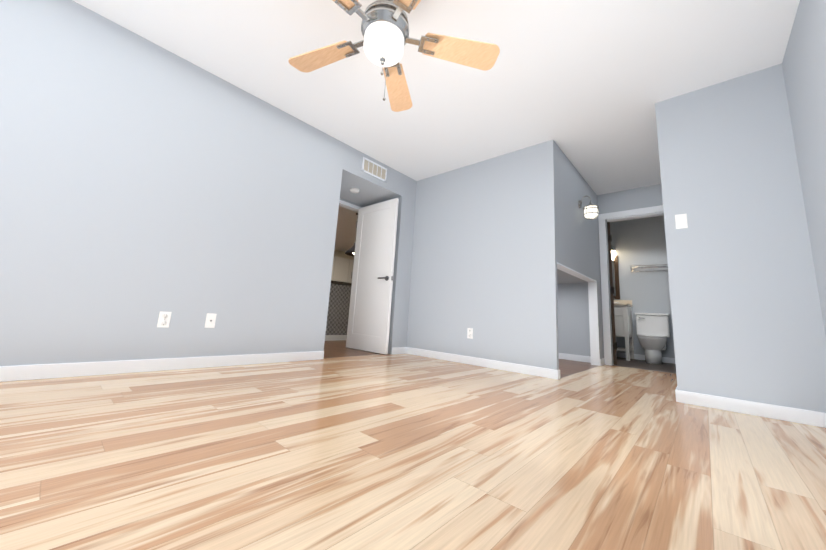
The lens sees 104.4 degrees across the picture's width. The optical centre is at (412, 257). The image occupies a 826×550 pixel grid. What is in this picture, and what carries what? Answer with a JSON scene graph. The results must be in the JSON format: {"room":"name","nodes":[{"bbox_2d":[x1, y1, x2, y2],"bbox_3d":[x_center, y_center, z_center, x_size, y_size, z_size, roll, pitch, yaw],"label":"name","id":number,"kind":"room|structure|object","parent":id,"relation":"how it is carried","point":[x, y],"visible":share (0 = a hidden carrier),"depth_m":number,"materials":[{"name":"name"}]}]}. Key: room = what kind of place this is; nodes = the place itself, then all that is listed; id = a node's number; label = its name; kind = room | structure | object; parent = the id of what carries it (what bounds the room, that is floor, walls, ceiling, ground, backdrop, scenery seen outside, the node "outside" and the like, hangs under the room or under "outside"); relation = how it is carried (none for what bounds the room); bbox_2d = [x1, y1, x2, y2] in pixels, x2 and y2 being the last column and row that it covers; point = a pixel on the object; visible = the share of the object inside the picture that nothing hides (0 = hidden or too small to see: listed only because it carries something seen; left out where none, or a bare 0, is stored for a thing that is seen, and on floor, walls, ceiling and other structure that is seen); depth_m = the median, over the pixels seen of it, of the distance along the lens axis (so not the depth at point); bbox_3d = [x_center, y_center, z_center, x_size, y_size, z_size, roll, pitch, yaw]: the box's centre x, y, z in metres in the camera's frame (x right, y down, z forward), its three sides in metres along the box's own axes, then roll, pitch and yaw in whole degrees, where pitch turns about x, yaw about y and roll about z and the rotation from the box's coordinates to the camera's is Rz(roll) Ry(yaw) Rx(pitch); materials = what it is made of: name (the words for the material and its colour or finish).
{"room":"empty bedroom","nodes":[
{"label":"empty bedroom","id":0,"kind":"room"},
{"bbox_2d":[334,250,353,259],"bbox_3d":[-3.659,0.672,9.122,0.100,2.440,8.000,-6,-13,42],"label":"wall","id":1,"kind":"structure","parent":0,"point":[338,253],"depth_m":10.60,"materials":[{"name":"beige paint"}]},
{"bbox_2d":[331,256,334,279],"bbox_3d":[-2.752,0.282,9.793,0.360,0.750,0.550,-6,-13,42],"label":"upper cabinet","id":2,"kind":"object","parent":1,"relation":"attached to","point":[333,268],"depth_m":9.86,"materials":[{"name":"grey wood"}]},
{"bbox_2d":[331,256,350,282],"bbox_3d":[-2.387,0.375,10.193,0.360,0.750,0.550,-6,-13,42],"label":"upper cabinet","id":3,"kind":"object","parent":1,"relation":"attached to","point":[342,269],"depth_m":10.09,"materials":[{"name":"grey wood"}]},
{"bbox_2d":[347,260,353,282],"bbox_3d":[-2.021,0.469,10.594,0.360,0.750,0.550,-6,-13,42],"label":"upper cabinet","id":4,"kind":"object","parent":1,"relation":"attached to","point":[349,280],"depth_m":10.32,"materials":[{"name":"grey wood"}]},
{"bbox_2d":[0,340,825,549],"bbox_3d":[-0.817,1.393,5.059,9.420,0.050,9.900,-6,-13,42],"label":"floor","id":5,"kind":"structure","parent":0,"point":[393,452],"depth_m":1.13,"materials":[{"name":"brown wood"}]},
{"bbox_2d":[325,281,351,340],"bbox_3d":[-1.005,1.079,6.367,0.770,1.000,2.850,-6,-13,42],"label":"kitchen island","id":6,"kind":"object","parent":5,"relation":"on","point":[338,310],"depth_m":5.56,"materials":[{"name":"tile"}]},
{"bbox_2d":[0,0,825,412],"bbox_3d":[0.634,-0.139,3.062,4.750,2.440,8.400,-6,-13,42],"label":"wall","id":7,"kind":"structure","parent":0,"point":[144,182],"depth_m":2.44,"materials":[{"name":"grey paint"}]},
{"bbox_2d":[157,311,171,327],"bbox_3d":[-1.847,0.457,2.380,0.010,0.116,0.072,-6,-13,42],"label":"electrical outlet","id":8,"kind":"object","parent":7,"relation":"attached to","point":[164,319],"visible":1,"depth_m":2.38,"materials":[{"name":"white plastic"}]},
{"bbox_2d":[204,313,216,327],"bbox_3d":[-1.642,0.509,2.602,0.014,0.116,0.072,-6,-13,42],"label":"electrical outlet","id":9,"kind":"object","parent":7,"relation":"attached to","point":[210,320],"visible":1,"depth_m":2.60,"materials":[{"name":"white plastic"}]},
{"bbox_2d":[350,187,358,192],"bbox_3d":[-0.786,-0.903,4.302,0.130,0.036,0.130,-6,-13,42],"label":"smoke detector","id":10,"kind":"object","parent":7,"relation":"attached to","point":[354,190],"visible":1,"depth_m":4.26,"materials":[{"name":"white plastic"}]},
{"bbox_2d":[346,198,398,354],"bbox_3d":[-0.572,0.226,4.421,0.826,2.035,0.156,-6,-13,42],"label":"bedroom door","id":11,"kind":"structure","parent":7,"relation":"in","point":[368,327],"depth_m":4.37,"materials":[{"name":"white paint"}]},
{"bbox_2d":[362,157,386,181],"bbox_3d":[-0.484,-1.123,4.082,0.012,0.185,0.405,-6,-13,42],"label":"air vent","id":12,"kind":"object","parent":7,"relation":"in","point":[374,169],"visible":1,"depth_m":4.07,"materials":[{"name":"white metal"}]},
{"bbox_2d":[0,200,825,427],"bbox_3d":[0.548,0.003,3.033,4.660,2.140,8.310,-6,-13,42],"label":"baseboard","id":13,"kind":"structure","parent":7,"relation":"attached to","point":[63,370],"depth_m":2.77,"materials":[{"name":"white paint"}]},
{"bbox_2d":[467,328,472,338],"bbox_3d":[0.655,0.866,3.682,0.072,0.116,0.010,-6,-13,42],"label":"electrical outlet","id":14,"kind":"object","parent":7,"relation":"attached to","point":[470,333],"visible":1,"depth_m":3.68,"materials":[{"name":"white plastic"}]},
{"bbox_2d":[578,195,598,219],"bbox_3d":[2.163,-0.618,3.937,0.218,0.326,0.176,-6,-13,42],"label":"light","id":15,"kind":"object","parent":7,"relation":"attached to","point":[590,210],"visible":1,"depth_m":3.88,"materials":[{"name":"white glass"}]},
{"bbox_2d":[607,222,616,364],"bbox_3d":[2.994,0.527,4.866,0.151,2.030,0.716,-2,-11,28],"label":"bathroom door","id":16,"kind":"structure","parent":7,"relation":"in","point":[612,297],"depth_m":4.55,"materials":[{"name":"brown wood"}]},
{"bbox_2d":[611,244,615,257],"bbox_3d":[3.603,-0.134,5.835,0.176,0.303,0.218,-6,-13,42],"label":"wall sconce","id":17,"kind":"object","parent":7,"relation":"attached to","point":[613,252],"visible":0.52,"depth_m":5.75,"materials":[{"name":"white glass"}]},
{"bbox_2d":[612,255,619,298],"bbox_3d":[3.515,0.361,5.923,0.500,0.800,0.034,-6,-13,42],"label":"bathroom mirror","id":18,"kind":"object","parent":7,"relation":"attached to","point":[615,273],"visible":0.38,"depth_m":5.78,"materials":[{"name":"brown mirror"}]},
{"bbox_2d":[630,264,667,272],"bbox_3d":[4.043,0.182,5.360,0.696,0.113,0.216,-6,-13,42],"label":"shelf","id":19,"kind":"object","parent":7,"relation":"attached to","point":[634,268],"visible":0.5,"depth_m":5.38,"materials":[{"name":"silver metal"}]},
{"bbox_2d":[675,214,687,228],"bbox_3d":[2.106,-0.288,2.516,0.072,0.116,0.013,-6,-13,42],"label":"light switch","id":20,"kind":"object","parent":7,"relation":"attached to","point":[681,221],"visible":1,"depth_m":2.51,"materials":[{"name":"white plastic"}]},
{"bbox_2d":[73,0,799,251],"bbox_3d":[-0.483,-1.085,5.401,10.020,0.100,10.000,-6,-13,42],"label":"ceiling","id":21,"kind":"structure","parent":0,"point":[585,85],"depth_m":2.51,"materials":[{"name":"white paint"}]},
{"bbox_2d":[345,213,357,255],"bbox_3d":[-1.124,-0.475,6.364,0.370,0.840,0.370,-6,-13,42],"label":"pendant lamp","id":22,"kind":"object","parent":21,"relation":"hanging from","point":[351,251],"visible":0.56,"depth_m":6.24,"materials":[{"name":"black metal"}]},
{"bbox_2d":[288,0,499,111],"bbox_3d":[-0.190,-1.301,1.778,1.308,0.701,1.255,-6,-13,42],"label":"ceiling fan","id":23,"kind":"object","parent":21,"relation":"hanging from","point":[385,28],"visible":1,"depth_m":1.84,"materials":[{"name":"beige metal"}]},
{"bbox_2d":[614,357,675,373],"bbox_3d":[3.128,1.626,5.012,3.870,0.050,1.650,-6,-13,42],"label":"floor","id":24,"kind":"structure","parent":0,"point":[644,365],"depth_m":4.57,"materials":[{"name":"grey tile"}]},
{"bbox_2d":[614,300,633,360],"bbox_3d":[3.386,1.171,5.540,0.650,1.058,0.484,-6,-13,42],"label":"bathroom vanity","id":25,"kind":"object","parent":24,"relation":"on","point":[623,318],"visible":0.38,"depth_m":5.27,"materials":[{"name":"white wood"}]},
{"bbox_2d":[635,313,669,363],"bbox_3d":[3.790,1.261,5.079,0.450,0.770,0.580,-6,-13,42],"label":"toilet","id":26,"kind":"object","parent":24,"relation":"on","point":[653,332],"visible":1,"depth_m":5.07,"materials":[{"name":"white ceramic"}]}
]}

